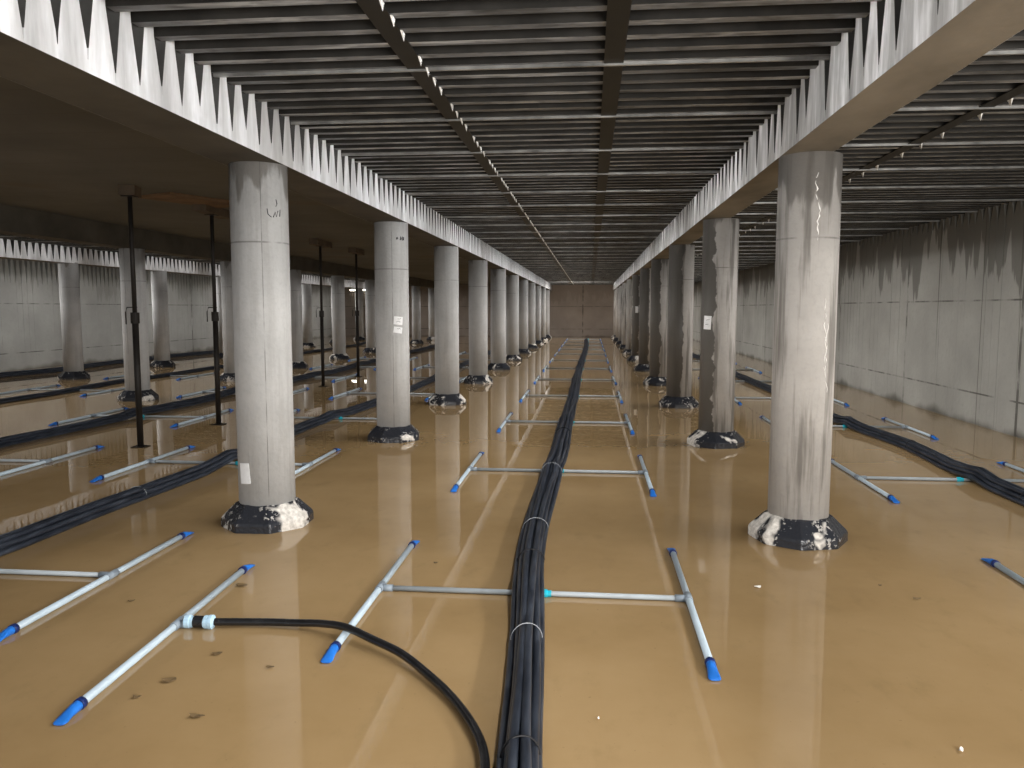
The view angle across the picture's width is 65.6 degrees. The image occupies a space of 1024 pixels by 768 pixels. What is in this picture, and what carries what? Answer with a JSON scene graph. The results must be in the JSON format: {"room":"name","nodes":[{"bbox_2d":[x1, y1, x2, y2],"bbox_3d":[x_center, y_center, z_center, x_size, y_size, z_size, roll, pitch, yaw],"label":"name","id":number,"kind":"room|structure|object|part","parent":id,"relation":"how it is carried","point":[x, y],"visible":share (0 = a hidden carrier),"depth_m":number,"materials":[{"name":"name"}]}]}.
{"room":"water treatment plant","nodes":[
{"label":"water treatment plant","id":0,"kind":"room"},
{"bbox_2d":[0,258,331,371],"bbox_3d":[-13.220,-2.114,23.960,0.400,3.550,49.300,1,5,6],"label":"wall","id":1,"kind":"structure","parent":0,"point":[30,316],"depth_m":24.44,"materials":[{"name":"concrete"}]},
{"bbox_2d":[0,234,364,281],"bbox_3d":[-9.623,-3.803,23.369,7.040,0.370,49.147,1,5,6],"label":"ceiling","id":2,"kind":"structure","parent":0,"point":[2,236],"depth_m":18.56,"materials":[{"name":"concrete"}]},
{"bbox_2d":[0,238,364,288],"bbox_3d":[-9.800,-3.447,23.340,0.401,0.368,48.988,1,5,6],"label":"concrete beam","id":3,"kind":"structure","parent":2,"relation":"attached to","point":[9,249],"depth_m":19.17,"materials":[{"name":"grey concrete"}]},
{"bbox_2d":[0,76,490,284],"bbox_3d":[-3.121,-3.720,22.663,5.310,0.290,49.000,1,5,6],"label":"ceiling slab","id":4,"kind":"structure","parent":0,"point":[57,156],"depth_m":8.88,"materials":[{"name":"concrete"}]},
{"bbox_2d":[141,192,228,207],"bbox_3d":[-4.115,-2.384,10.322,0.640,0.030,1.200,3,6,31],"label":"plywood board","id":5,"kind":"object","parent":4,"relation":"attached to","point":[173,197],"visible":0.71,"depth_m":10.11,"materials":[{"name":"brown wood"}]},
{"bbox_2d":[0,204,433,287],"bbox_3d":[-5.943,-3.519,22.953,0.352,0.550,48.988,1,5,6],"label":"concrete beam","id":6,"kind":"structure","parent":4,"relation":"attached to","point":[15,221],"depth_m":13.62,"materials":[{"name":"grey concrete"}]},
{"bbox_2d":[345,285,613,336],"bbox_3d":[-0.283,-4.363,47.202,21.600,3.650,0.300,1,5,6],"label":"wall","id":7,"kind":"structure","parent":0,"point":[575,310],"depth_m":46.73,"materials":[{"name":"concrete"}]},
{"bbox_2d":[106,0,881,284],"bbox_3d":[1.728,-3.670,22.265,3.570,0.405,49.147,1,5,6],"label":"ceiling","id":8,"kind":"structure","parent":0,"point":[565,137],"depth_m":5.12,"materials":[{"name":"metal"}]},
{"bbox_2d":[0,0,551,290],"bbox_3d":[-0.261,-3.461,22.400,0.431,0.550,48.988,1,5,6],"label":"concrete beam","id":9,"kind":"structure","parent":8,"relation":"attached to","point":[90,56],"depth_m":4.46,"materials":[{"name":"grey concrete"}]},
{"bbox_2d":[613,0,1023,290],"bbox_3d":[3.644,-3.421,22.020,0.316,0.550,48.988,1,5,6],"label":"concrete beam","id":10,"kind":"structure","parent":8,"relation":"attached to","point":[893,55],"depth_m":4.07,"materials":[{"name":"grey concrete"}]},
{"bbox_2d":[668,29,1023,282],"bbox_3d":[5.794,-3.629,21.869,3.980,0.405,49.147,1,5,6],"label":"ceiling","id":11,"kind":"structure","parent":0,"point":[957,148],"depth_m":7.69,"materials":[{"name":"metal"}]},
{"bbox_2d":[693,201,1023,438],"bbox_3d":[7.880,-1.900,21.905,0.400,3.550,49.300,1,5,6],"label":"wall","id":12,"kind":"structure","parent":0,"point":[930,316],"depth_m":12.78,"materials":[{"name":"concrete"}]},
{"bbox_3d":[-2.686,-0.326,22.943,20.800,0.200,49.000,1,5,6],"label":"floor","id":13,"kind":"structure","parent":0,"visible":0},
{"bbox_2d":[57,262,90,379],"bbox_3d":[-10.289,-1.420,18.532,0.638,2.800,0.638,5,7,40],"label":"concrete column","id":14,"kind":"structure","parent":13,"relation":"on","point":[68,273],"depth_m":18.38,"materials":[{"name":"grey concrete"}]},
{"bbox_2d":[117,248,158,400],"bbox_3d":[-6.787,-1.014,14.296,0.663,2.800,0.663,1,5,6],"label":"concrete column","id":15,"kind":"structure","parent":13,"relation":"on","point":[128,394],"depth_m":14.14,"materials":[{"name":"grey concrete"}]},
{"bbox_2d":[149,270,175,366],"bbox_3d":[-9.909,-1.786,22.390,0.663,2.800,0.663,1,5,6],"label":"concrete column","id":16,"kind":"structure","parent":13,"relation":"on","point":[159,291],"depth_m":22.23,"materials":[{"name":"grey concrete"}]},
{"bbox_2d":[216,277,222,358],"bbox_3d":[-9.530,-2.153,26.248,0.638,2.800,0.638,5,7,40],"label":"concrete column","id":17,"kind":"structure","parent":13,"relation":"on","point":[218,279],"depth_m":26.04,"materials":[{"name":"grey concrete"}]},
{"bbox_2d":[220,261,234,381],"bbox_3d":[-6.407,-1.380,18.154,0.638,2.800,0.638,5,7,40],"label":"concrete column","id":18,"kind":"structure","parent":13,"relation":"on","point":[228,375],"depth_m":17.96,"materials":[{"name":"grey concrete"}]},
{"bbox_2d":[221,161,313,533],"bbox_3d":[-1.887,-0.223,6.029,0.647,2.800,0.647,1,5,6],"label":"concrete column","id":19,"kind":"structure","parent":13,"relation":"on","point":[258,190],"depth_m":5.86,"materials":[{"name":"grey concrete"}]},
{"bbox_2d":[240,463,250,483],"bbox_3d":[-1.996,0.669,5.934,0.113,0.162,0.010,3,6,31],"label":"paper sheet","id":20,"kind":"object","parent":19,"relation":"attached to","point":[244,467],"visible":1,"depth_m":5.93,"materials":[{"name":"white paper"}]},
{"bbox_2d":[290,270,307,368],"bbox_3d":[-6.028,-1.747,22.012,0.663,2.800,0.663,1,5,6],"label":"concrete column","id":21,"kind":"structure","parent":13,"relation":"on","point":[295,275],"depth_m":21.85,"materials":[{"name":"grey concrete"}]},
{"bbox_2d":[302,284,315,346],"bbox_3d":[-8.771,-2.886,33.964,0.663,2.800,0.663,1,5,6],"label":"concrete column","id":22,"kind":"structure","parent":13,"relation":"on","point":[306,288],"depth_m":33.79,"materials":[{"name":"grey concrete"}]},
{"bbox_2d":[329,290,332,342],"bbox_3d":[-8.392,-3.252,37.822,0.663,2.800,0.663,1,5,6],"label":"concrete column","id":23,"kind":"structure","parent":13,"relation":"on","point":[331,340],"depth_m":37.68,"materials":[{"name":"grey concrete"}]},
{"bbox_2d":[329,276,349,359],"bbox_3d":[-5.649,-2.113,25.870,0.638,2.800,0.638,5,7,40],"label":"concrete column","id":24,"kind":"structure","parent":13,"relation":"on","point":[337,282],"depth_m":25.70,"materials":[{"name":"grey concrete"}]},
{"bbox_2d":[353,288,365,339],"bbox_3d":[-8.012,-3.619,41.680,0.663,2.800,0.663,1,5,6],"label":"concrete column","id":25,"kind":"structure","parent":13,"relation":"on","point":[360,291],"depth_m":41.51,"materials":[{"name":"grey concrete"}]},
{"bbox_2d":[363,280,375,352],"bbox_3d":[-5.269,-2.480,29.728,0.647,2.800,0.647,1,5,6],"label":"concrete column","id":26,"kind":"structure","parent":13,"relation":"on","point":[369,284],"depth_m":29.54,"materials":[{"name":"grey concrete"}]},
{"bbox_2d":[367,221,418,442],"bbox_3d":[-1.500,-0.597,9.966,0.638,2.800,0.638,5,7,40],"label":"concrete column","id":27,"kind":"structure","parent":13,"relation":"on","point":[391,265],"depth_m":9.80,"materials":[{"name":"grey concrete"}]},
{"bbox_2d":[393,326,401,333],"bbox_3d":[-1.404,-0.664,9.773,0.121,0.091,0.014,-3,6,-27],"label":"paper sheet","id":28,"kind":"object","parent":27,"relation":"attached to","point":[396,329],"visible":1,"depth_m":9.77,"materials":[{"name":"white paper"}]},
{"bbox_2d":[393,316,402,324],"bbox_3d":[-1.398,-0.779,9.765,0.125,0.111,0.015,-3,6,-29],"label":"paper sheet","id":29,"kind":"object","parent":27,"relation":"attached to","point":[397,320],"visible":1,"depth_m":9.76,"materials":[{"name":"white paper"}]},
{"bbox_2d":[410,286,423,343],"bbox_3d":[-4.510,-3.213,37.444,0.638,2.800,0.638,5,7,40],"label":"concrete column","id":30,"kind":"structure","parent":13,"relation":"on","point":[416,290],"depth_m":37.28,"materials":[{"name":"grey concrete"}]},
{"bbox_2d":[426,288,434,339],"bbox_3d":[-4.131,-3.579,41.302,0.663,2.800,0.663,1,5,6],"label":"concrete column","id":31,"kind":"structure","parent":13,"relation":"on","point":[431,307],"depth_m":41.12,"materials":[{"name":"grey concrete"}]},
{"bbox_2d":[429,246,465,405],"bbox_3d":[-1.129,-0.956,13.745,0.638,2.800,0.638,-1,5,-8],"label":"concrete column","id":32,"kind":"structure","parent":13,"relation":"on","point":[446,258],"depth_m":13.57,"materials":[{"name":"grey concrete"}]},
{"bbox_2d":[464,260,492,383],"bbox_3d":[-0.749,-1.323,17.603,0.663,2.800,0.663,1,5,6],"label":"concrete column","id":33,"kind":"structure","parent":13,"relation":"on","point":[478,269],"depth_m":17.43,"materials":[{"name":"grey concrete"}]},
{"bbox_2d":[488,269,509,369],"bbox_3d":[-0.370,-1.689,21.461,0.663,2.800,0.663,1,5,6],"label":"concrete column","id":34,"kind":"structure","parent":13,"relation":"on","point":[497,276],"depth_m":21.29,"materials":[{"name":"grey concrete"}]},
{"bbox_2d":[0,336,1023,767],"bbox_3d":[-2.686,-0.475,22.928,20.800,0.100,49.000,1,5,6],"label":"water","id":35,"kind":"object","parent":13,"relation":"on","point":[821,664],"visible":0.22,"depth_m":4.58,"materials":[{"name":"brown liquid"}]},
{"bbox_2d":[0,445,104,475],"bbox_3d":[-5.864,0.817,8.592,1.838,0.052,1.954,1,5,6],"label":"pipe","id":36,"kind":"object","parent":35,"relation":"on","point":[41,461],"visible":1,"depth_m":8.53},
{"bbox_2d":[0,384,124,396],"bbox_3d":[-8.853,0.120,15.895,1.838,0.052,1.954,1,5,6],"label":"pipe","id":37,"kind":"object","parent":35,"relation":"on","point":[36,388],"visible":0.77,"depth_m":15.85,"materials":[{"name":"metal"}]},
{"bbox_2d":[0,532,193,641],"bbox_3d":[-3.346,1.164,4.966,1.838,0.052,1.954,1,5,6],"label":"pipe","id":38,"kind":"object","parent":35,"relation":"on","point":[103,577],"visible":1,"depth_m":4.87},
{"bbox_2d":[0,350,213,377],"bbox_3d":[-11.271,-0.954,26.668,0.483,0.137,24.835,1,5,6],"label":"bundle","id":39,"kind":"object","parent":35,"relation":"on","point":[120,361],"visible":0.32,"depth_m":21.85,"materials":[{"name":"black plastic"}]},
{"bbox_2d":[120,195,150,447],"bbox_3d":[-4.461,-0.715,9.354,0.206,2.945,0.160,1,5,6],"label":"prop","id":40,"kind":"object","parent":35,"relation":"on","point":[134,315],"visible":1,"depth_m":9.34,"materials":[{"name":"black metal"}]},
{"bbox_3d":[-4.436,-2.176,9.212,0.140,0.010,0.140,1,5,6],"label":"head plate","id":41,"kind":"part","parent":40,"relation":"part of","materials":[{"name":"metal"}]},
{"bbox_2d":[118,185,141,197],"bbox_3d":[-4.438,-2.239,9.219,0.180,0.112,0.250,-1,5,-8],"label":"header","id":42,"kind":"object","parent":40,"relation":"on","point":[134,190],"visible":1,"depth_m":9.10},
{"bbox_3d":[-4.439,0.746,9.490,0.160,0.010,0.160,1,5,6],"label":"plate","id":43,"kind":"part","parent":40,"relation":"part of","materials":[{"name":"metal"}]},
{"bbox_2d":[48,407,233,427],"bbox_3d":[-5.524,0.490,12.040,1.838,0.052,1.954,1,5,5],"label":"pipe","id":44,"kind":"object","parent":35,"relation":"on","point":[196,418],"visible":0.98,"depth_m":11.99,"materials":[{"name":"grey metal"}]},
{"bbox_2d":[53,564,254,725],"bbox_3d":[-1.653,1.233,4.118,0.225,0.076,1.974,0,5,4],"label":"pipe","id":45,"kind":"object","parent":35,"relation":"on","point":[187,620],"visible":1,"depth_m":3.91,"materials":[{"name":"white plastic"}]},
{"bbox_2d":[104,372,213,379],"bbox_3d":[-8.514,-0.207,19.343,1.838,0.052,1.954,1,5,6],"label":"pipe","id":46,"kind":"object","parent":35,"relation":"on","point":[190,376],"visible":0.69,"depth_m":19.15,"materials":[{"name":"grey metal"}]},
{"bbox_2d":[162,677,175,682],"bbox_3d":[-1.521,1.310,3.520,0.059,0.012,0.031,-2,6,-23],"label":"scrap","id":47,"kind":"object","parent":35,"relation":"on","point":[170,679],"visible":1,"depth_m":3.52,"materials":[{"name":"brown"}]},
{"bbox_2d":[0,342,365,403],"bbox_3d":[-7.942,-0.719,24.269,0.390,0.130,28.679,1,5,6],"label":"bundle","id":48,"kind":"object","parent":35,"relation":"on","point":[112,382],"visible":0.56,"depth_m":16.61,"materials":[{"name":"black plastic"}]},
{"bbox_2d":[189,713,204,717],"bbox_3d":[-1.274,1.339,3.213,0.065,0.012,0.024,0,5,0],"label":"scrap","id":49,"kind":"object","parent":35,"relation":"on","point":[193,715],"visible":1,"depth_m":3.21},
{"bbox_2d":[204,214,226,424],"bbox_3d":[-4.201,-0.888,11.179,0.206,2.945,0.160,1,5,6],"label":"prop","id":50,"kind":"object","parent":35,"relation":"on","point":[214,315],"visible":1,"depth_m":11.16,"materials":[{"name":"black metal"}]},
{"bbox_2d":[192,204,229,218],"bbox_3d":[-4.177,-2.416,11.082,0.180,0.112,1.000,0,5,-1],"label":"header","id":51,"kind":"object","parent":50,"relation":"on","point":[223,213],"visible":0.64,"depth_m":10.86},
{"bbox_2d":[90,445,340,481],"bbox_3d":[-3.007,0.837,8.414,1.838,0.052,1.954,1,5,6],"label":"pipe","id":52,"kind":"object","parent":35,"relation":"on","point":[155,459],"visible":0.74,"depth_m":8.44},
{"bbox_2d":[0,345,434,447],"bbox_3d":[-4.511,-0.517,22.041,0.554,0.154,32.907,1,5,6],"label":"bundle","id":53,"kind":"object","parent":35,"relation":"on","point":[11,440],"visible":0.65,"depth_m":11.79,"materials":[{"name":"black plastic"}]},
{"bbox_2d":[176,386,309,397],"bbox_3d":[-5.185,0.162,15.488,1.838,0.052,1.954,1,5,6],"label":"pipe","id":54,"kind":"object","parent":35,"relation":"on","point":[222,387],"visible":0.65,"depth_m":15.56,"materials":[{"name":"grey metal"}]},
{"bbox_2d":[0,350,490,556],"bbox_3d":[-1.584,-0.475,21.580,0.496,0.161,37.350,1,5,6],"label":"bundle","id":55,"kind":"object","parent":35,"relation":"on","point":[23,537],"visible":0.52,"depth_m":6.74,"materials":[{"name":"black rubber"}]},
{"bbox_2d":[316,246,326,386],"bbox_3d":[-4.028,-1.415,16.713,0.206,2.945,0.160,1,5,6],"label":"prop","id":56,"kind":"object","parent":35,"relation":"on","point":[321,312],"visible":1,"depth_m":16.70,"materials":[{"name":"black metal"}]},
{"bbox_2d":[309,238,331,247],"bbox_3d":[-4.002,-2.942,16.621,0.180,0.112,1.100,0,5,2],"label":"header","id":57,"kind":"object","parent":56,"relation":"on","point":[313,241],"visible":1,"depth_m":16.27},
{"bbox_2d":[293,373,356,381],"bbox_3d":[-4.846,-0.165,18.936,1.838,0.052,1.954,1,5,5],"label":"pipe","id":58,"kind":"object","parent":35,"relation":"on","point":[339,378],"visible":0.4,"depth_m":18.87,"materials":[{"name":"grey metal"}]},
{"bbox_2d":[293,409,376,419],"bbox_3d":[-2.668,0.509,11.862,1.838,0.052,1.954,1,5,5],"label":"pipe","id":59,"kind":"object","parent":35,"relation":"on","point":[294,410],"visible":0.26,"depth_m":11.83,"materials":[{"name":"grey metal"}]},
{"bbox_2d":[310,363,375,369],"bbox_3d":[-4.507,-0.493,22.384,1.838,0.052,1.954,1,5,5],"label":"pipe","id":60,"kind":"object","parent":35,"relation":"on","point":[326,365],"visible":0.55,"depth_m":22.34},
{"bbox_2d":[213,618,489,767],"bbox_3d":[-0.619,1.292,3.403,0.597,0.072,2.326,-4,7,-39],"label":"hose","id":61,"kind":"object","parent":35,"relation":"on","point":[484,760],"visible":1,"depth_m":3.74,"materials":[{"name":"black rubber"}]},
{"bbox_2d":[352,254,361,376],"bbox_3d":[-3.745,-1.640,19.086,0.206,2.945,0.160,1,5,6],"label":"prop","id":62,"kind":"object","parent":35,"relation":"on","point":[356,271],"visible":1,"depth_m":19.08,"materials":[{"name":"black metal"}]},
{"bbox_2d":[348,248,364,254],"bbox_3d":[-3.720,-3.167,18.989,0.180,0.112,1.000,0,5,1],"label":"header","id":63,"kind":"object","parent":62,"relation":"on","point":[357,251],"visible":1,"depth_m":18.68,"materials":[{"name":"brown wood"}]},
{"bbox_2d":[329,387,433,400],"bbox_3d":[-2.329,0.182,15.310,1.838,0.052,1.954,1,5,6],"label":"pipe","id":64,"kind":"object","parent":35,"relation":"on","point":[358,388],"visible":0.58,"depth_m":15.26,"materials":[{"name":"grey metal"}]},
{"bbox_2d":[348,356,417,360],"bbox_3d":[-4.168,-0.820,25.832,1.838,0.052,1.954,1,5,5],"label":"pipe","id":65,"kind":"object","parent":35,"relation":"on","point":[364,356],"visible":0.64,"depth_m":25.86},
{"bbox_2d":[410,376,466,381],"bbox_3d":[-1.990,-0.146,18.758,1.838,0.052,1.954,1,5,6],"label":"pipe","id":66,"kind":"object","parent":35,"relation":"on","point":[462,378],"visible":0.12,"depth_m":18.75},
{"bbox_2d":[413,364,488,369],"bbox_3d":[-1.651,-0.473,22.206,1.838,0.052,1.954,1,5,6],"label":"pipe","id":67,"kind":"object","parent":35,"relation":"on","point":[427,364],"visible":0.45,"depth_m":22.22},
{"bbox_2d":[320,540,720,680],"bbox_3d":[0.112,1.204,4.580,1.838,0.052,1.954,1,5,6],"label":"pipe","id":68,"kind":"object","parent":35,"relation":"on","point":[710,663],"visible":0.97,"depth_m":4.52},
{"bbox_2d":[496,338,588,767],"bbox_3d":[1.866,-0.487,21.804,0.477,0.150,41.265,1,5,6],"label":"bundle","id":69,"kind":"object","parent":35,"relation":"on","point":[520,741],"visible":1,"depth_m":4.03,"materials":[{"name":"black plastic"}]},
{"bbox_2d":[450,452,655,496],"bbox_3d":[0.451,0.877,8.028,1.838,0.052,1.954,1,5,6],"label":"pipe","id":70,"kind":"object","parent":35,"relation":"on","point":[470,468],"visible":0.94,"depth_m":7.99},
{"bbox_2d":[496,412,634,434],"bbox_3d":[0.790,0.549,11.476,1.838,0.052,1.954,1,5,5],"label":"pipe","id":71,"kind":"object","parent":35,"relation":"on","point":[510,413],"visible":0.97,"depth_m":11.44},
{"bbox_2d":[519,389,622,402],"bbox_3d":[1.129,0.222,14.923,1.838,0.052,1.954,1,5,6],"label":"pipe","id":72,"kind":"object","parent":35,"relation":"on","point":[528,390],"visible":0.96,"depth_m":14.88,"materials":[{"name":"grey metal"}]},
{"bbox_2d":[533,375,616,383],"bbox_3d":[1.468,-0.106,18.371,1.838,0.052,1.954,1,5,5],"label":"pipe","id":73,"kind":"object","parent":35,"relation":"on","point":[537,378],"visible":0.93,"depth_m":18.34,"materials":[{"name":"grey metal"}]},
{"bbox_2d":[542,365,611,371],"bbox_3d":[1.807,-0.433,21.819,1.838,0.052,1.954,1,5,6],"label":"pipe","id":74,"kind":"object","parent":35,"relation":"on","point":[546,367],"visible":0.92,"depth_m":21.82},
{"bbox_2d":[549,358,608,362],"bbox_3d":[2.147,-0.761,25.267,1.838,0.052,1.954,1,5,6],"label":"pipe","id":75,"kind":"object","parent":35,"relation":"on","point":[552,358],"visible":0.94,"depth_m":25.22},
{"bbox_2d":[554,352,605,355],"bbox_3d":[2.486,-1.089,28.715,1.838,0.052,1.954,1,5,6],"label":"pipe","id":76,"kind":"object","parent":35,"relation":"on","point":[557,352],"visible":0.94,"depth_m":28.75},
{"bbox_2d":[692,367,761,372],"bbox_3d":[5.607,-0.393,21.429,1.838,0.052,1.954,1,5,5],"label":"pipe","id":77,"kind":"object","parent":35,"relation":"on","point":[745,367],"visible":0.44,"depth_m":21.36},
{"bbox_2d":[698,377,771,381],"bbox_3d":[5.268,-0.065,17.981,1.838,0.052,1.954,1,5,6],"label":"pipe","id":78,"kind":"object","parent":35,"relation":"on","point":[698,377],"visible":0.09,"depth_m":17.98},
{"bbox_2d":[735,397,849,405],"bbox_3d":[4.929,0.262,14.533,1.838,0.052,1.954,1,5,6],"label":"pipe","id":79,"kind":"object","parent":35,"relation":"on","point":[835,400],"visible":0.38,"depth_m":14.55,"materials":[{"name":"grey metal"}]},
{"bbox_2d":[759,415,938,439],"bbox_3d":[4.590,0.590,11.085,1.838,0.052,1.954,1,5,6],"label":"pipe","id":80,"kind":"object","parent":35,"relation":"on","point":[902,426],"visible":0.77,"depth_m":11.01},
{"bbox_2d":[692,353,1023,505],"bbox_3d":[5.690,-0.427,21.148,0.336,0.161,35.898,1,5,5],"label":"bundle","id":81,"kind":"object","parent":35,"relation":"on","point":[982,476],"visible":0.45,"depth_m":8.45,"materials":[{"name":"black plastic"}]},
{"bbox_2d":[831,459,1023,502],"bbox_3d":[4.251,0.917,7.638,1.838,0.052,1.954,1,5,5],"label":"pipe","id":82,"kind":"object","parent":35,"relation":"on","point":[863,479],"visible":0.82,"depth_m":7.66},
{"bbox_2d":[981,558,1023,584],"bbox_3d":[3.912,1.245,4.190,1.838,0.052,1.954,1,5,6],"label":"pipe","id":83,"kind":"object","parent":35,"relation":"on","point":[994,563],"visible":1,"depth_m":4.97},
{"bbox_2d":[506,275,521,360],"bbox_3d":[0.009,-2.056,25.319,0.663,2.800,0.663,1,5,6],"label":"concrete column","id":84,"kind":"structure","parent":13,"relation":"on","point":[512,281],"depth_m":25.14,"materials":[{"name":"grey concrete"}]},
{"bbox_2d":[519,279,530,353],"bbox_3d":[0.389,-2.422,29.177,0.647,2.800,0.647,1,5,6],"label":"concrete column","id":85,"kind":"structure","parent":13,"relation":"on","point":[523,284],"depth_m":28.99,"materials":[{"name":"grey concrete"}]},
{"bbox_2d":[528,283,537,348],"bbox_3d":[0.768,-2.789,33.035,0.663,2.800,0.663,1,5,6],"label":"concrete column","id":86,"kind":"structure","parent":13,"relation":"on","point":[531,286],"depth_m":32.85,"materials":[{"name":"grey concrete"}]},
{"bbox_2d":[535,286,543,343],"bbox_3d":[1.148,-3.155,36.893,0.638,2.800,0.638,5,7,40],"label":"concrete column","id":87,"kind":"structure","parent":13,"relation":"on","point":[538,340],"depth_m":36.72,"materials":[{"name":"grey concrete"}]},
{"bbox_2d":[541,288,547,340],"bbox_3d":[1.527,-3.522,40.751,0.663,2.800,0.663,1,5,6],"label":"concrete column","id":88,"kind":"structure","parent":13,"relation":"on","point":[543,290],"depth_m":40.57,"materials":[{"name":"grey concrete"}]},
{"bbox_2d":[546,290,551,337],"bbox_3d":[1.906,-3.888,44.609,0.663,2.800,0.663,1,5,6],"label":"concrete column","id":89,"kind":"structure","parent":13,"relation":"on","point":[547,291],"depth_m":44.44,"materials":[{"name":"grey concrete"}]},
{"bbox_2d":[611,290,615,337],"bbox_3d":[5.865,-3.848,44.224,0.638,2.800,0.638,-1,5,-8],"label":"concrete column","id":90,"kind":"structure","parent":13,"relation":"on","point":[614,314],"depth_m":44.10,"materials":[{"name":"grey concrete"}]},
{"bbox_2d":[613,288,618,340],"bbox_3d":[5.486,-3.482,40.366,0.663,2.800,0.663,1,5,6],"label":"concrete column","id":91,"kind":"structure","parent":13,"relation":"on","point":[617,289],"depth_m":40.23,"materials":[{"name":"grey concrete"}]},
{"bbox_2d":[615,285,621,344],"bbox_3d":[5.106,-3.115,36.508,0.638,2.800,0.638,5,7,40],"label":"concrete column","id":92,"kind":"structure","parent":13,"relation":"on","point":[618,342],"depth_m":36.37,"materials":[{"name":"grey concrete"}]},
{"bbox_2d":[618,283,626,348],"bbox_3d":[4.727,-2.749,32.650,0.663,2.800,0.663,1,5,6],"label":"concrete column","id":93,"kind":"structure","parent":13,"relation":"on","point":[623,339],"depth_m":32.51,"materials":[{"name":"grey concrete"}]},
{"bbox_2d":[622,279,631,354],"bbox_3d":[4.347,-2.382,28.792,0.663,2.800,0.663,1,5,6],"label":"concrete column","id":94,"kind":"structure","parent":13,"relation":"on","point":[627,351],"depth_m":28.64,"materials":[{"name":"grey concrete"}]},
{"bbox_2d":[627,275,639,361],"bbox_3d":[3.968,-2.016,24.933,0.638,2.800,0.638,-1,5,-8],"label":"concrete column","id":95,"kind":"structure","parent":13,"relation":"on","point":[634,357],"depth_m":24.78,"materials":[{"name":"grey concrete"}]},
{"bbox_2d":[634,268,650,371],"bbox_3d":[3.589,-1.649,21.075,0.663,2.800,0.663,1,5,6],"label":"concrete column","id":96,"kind":"structure","parent":13,"relation":"on","point":[645,273],"depth_m":20.91,"materials":[{"name":"grey concrete"}]},
{"bbox_2d":[643,259,668,385],"bbox_3d":[3.209,-1.283,17.217,0.638,2.800,0.638,5,7,40],"label":"concrete column","id":97,"kind":"structure","parent":13,"relation":"on","point":[657,376],"depth_m":17.04,"materials":[{"name":"grey concrete"}]},
{"bbox_2d":[658,244,698,408],"bbox_3d":[2.830,-0.916,13.359,0.663,2.800,0.663,1,5,6],"label":"concrete column","id":98,"kind":"structure","parent":13,"relation":"on","point":[681,256],"depth_m":13.19,"materials":[{"name":"grey concrete"}]},
{"bbox_2d":[687,218,744,448],"bbox_3d":[2.488,-0.557,9.578,0.638,2.800,0.638,-1,5,-8],"label":"concrete column","id":99,"kind":"structure","parent":13,"relation":"on","point":[720,249],"depth_m":9.41,"materials":[{"name":"grey concrete"}]},
{"bbox_2d":[704,316,711,329],"bbox_3d":[2.321,-0.729,9.433,0.013,0.165,0.114,-4,7,-37],"label":"paper sheet","id":100,"kind":"object","parent":99,"relation":"attached to","point":[707,319],"visible":1,"depth_m":9.43,"materials":[{"name":"white paper"}]},
{"bbox_2d":[748,151,847,550],"bbox_3d":[2.071,-0.183,5.643,0.638,2.800,0.638,-1,5,-8],"label":"concrete column","id":101,"kind":"structure","parent":13,"relation":"on","point":[797,516],"depth_m":5.47,"materials":[{"name":"grey concrete"}]}
]}

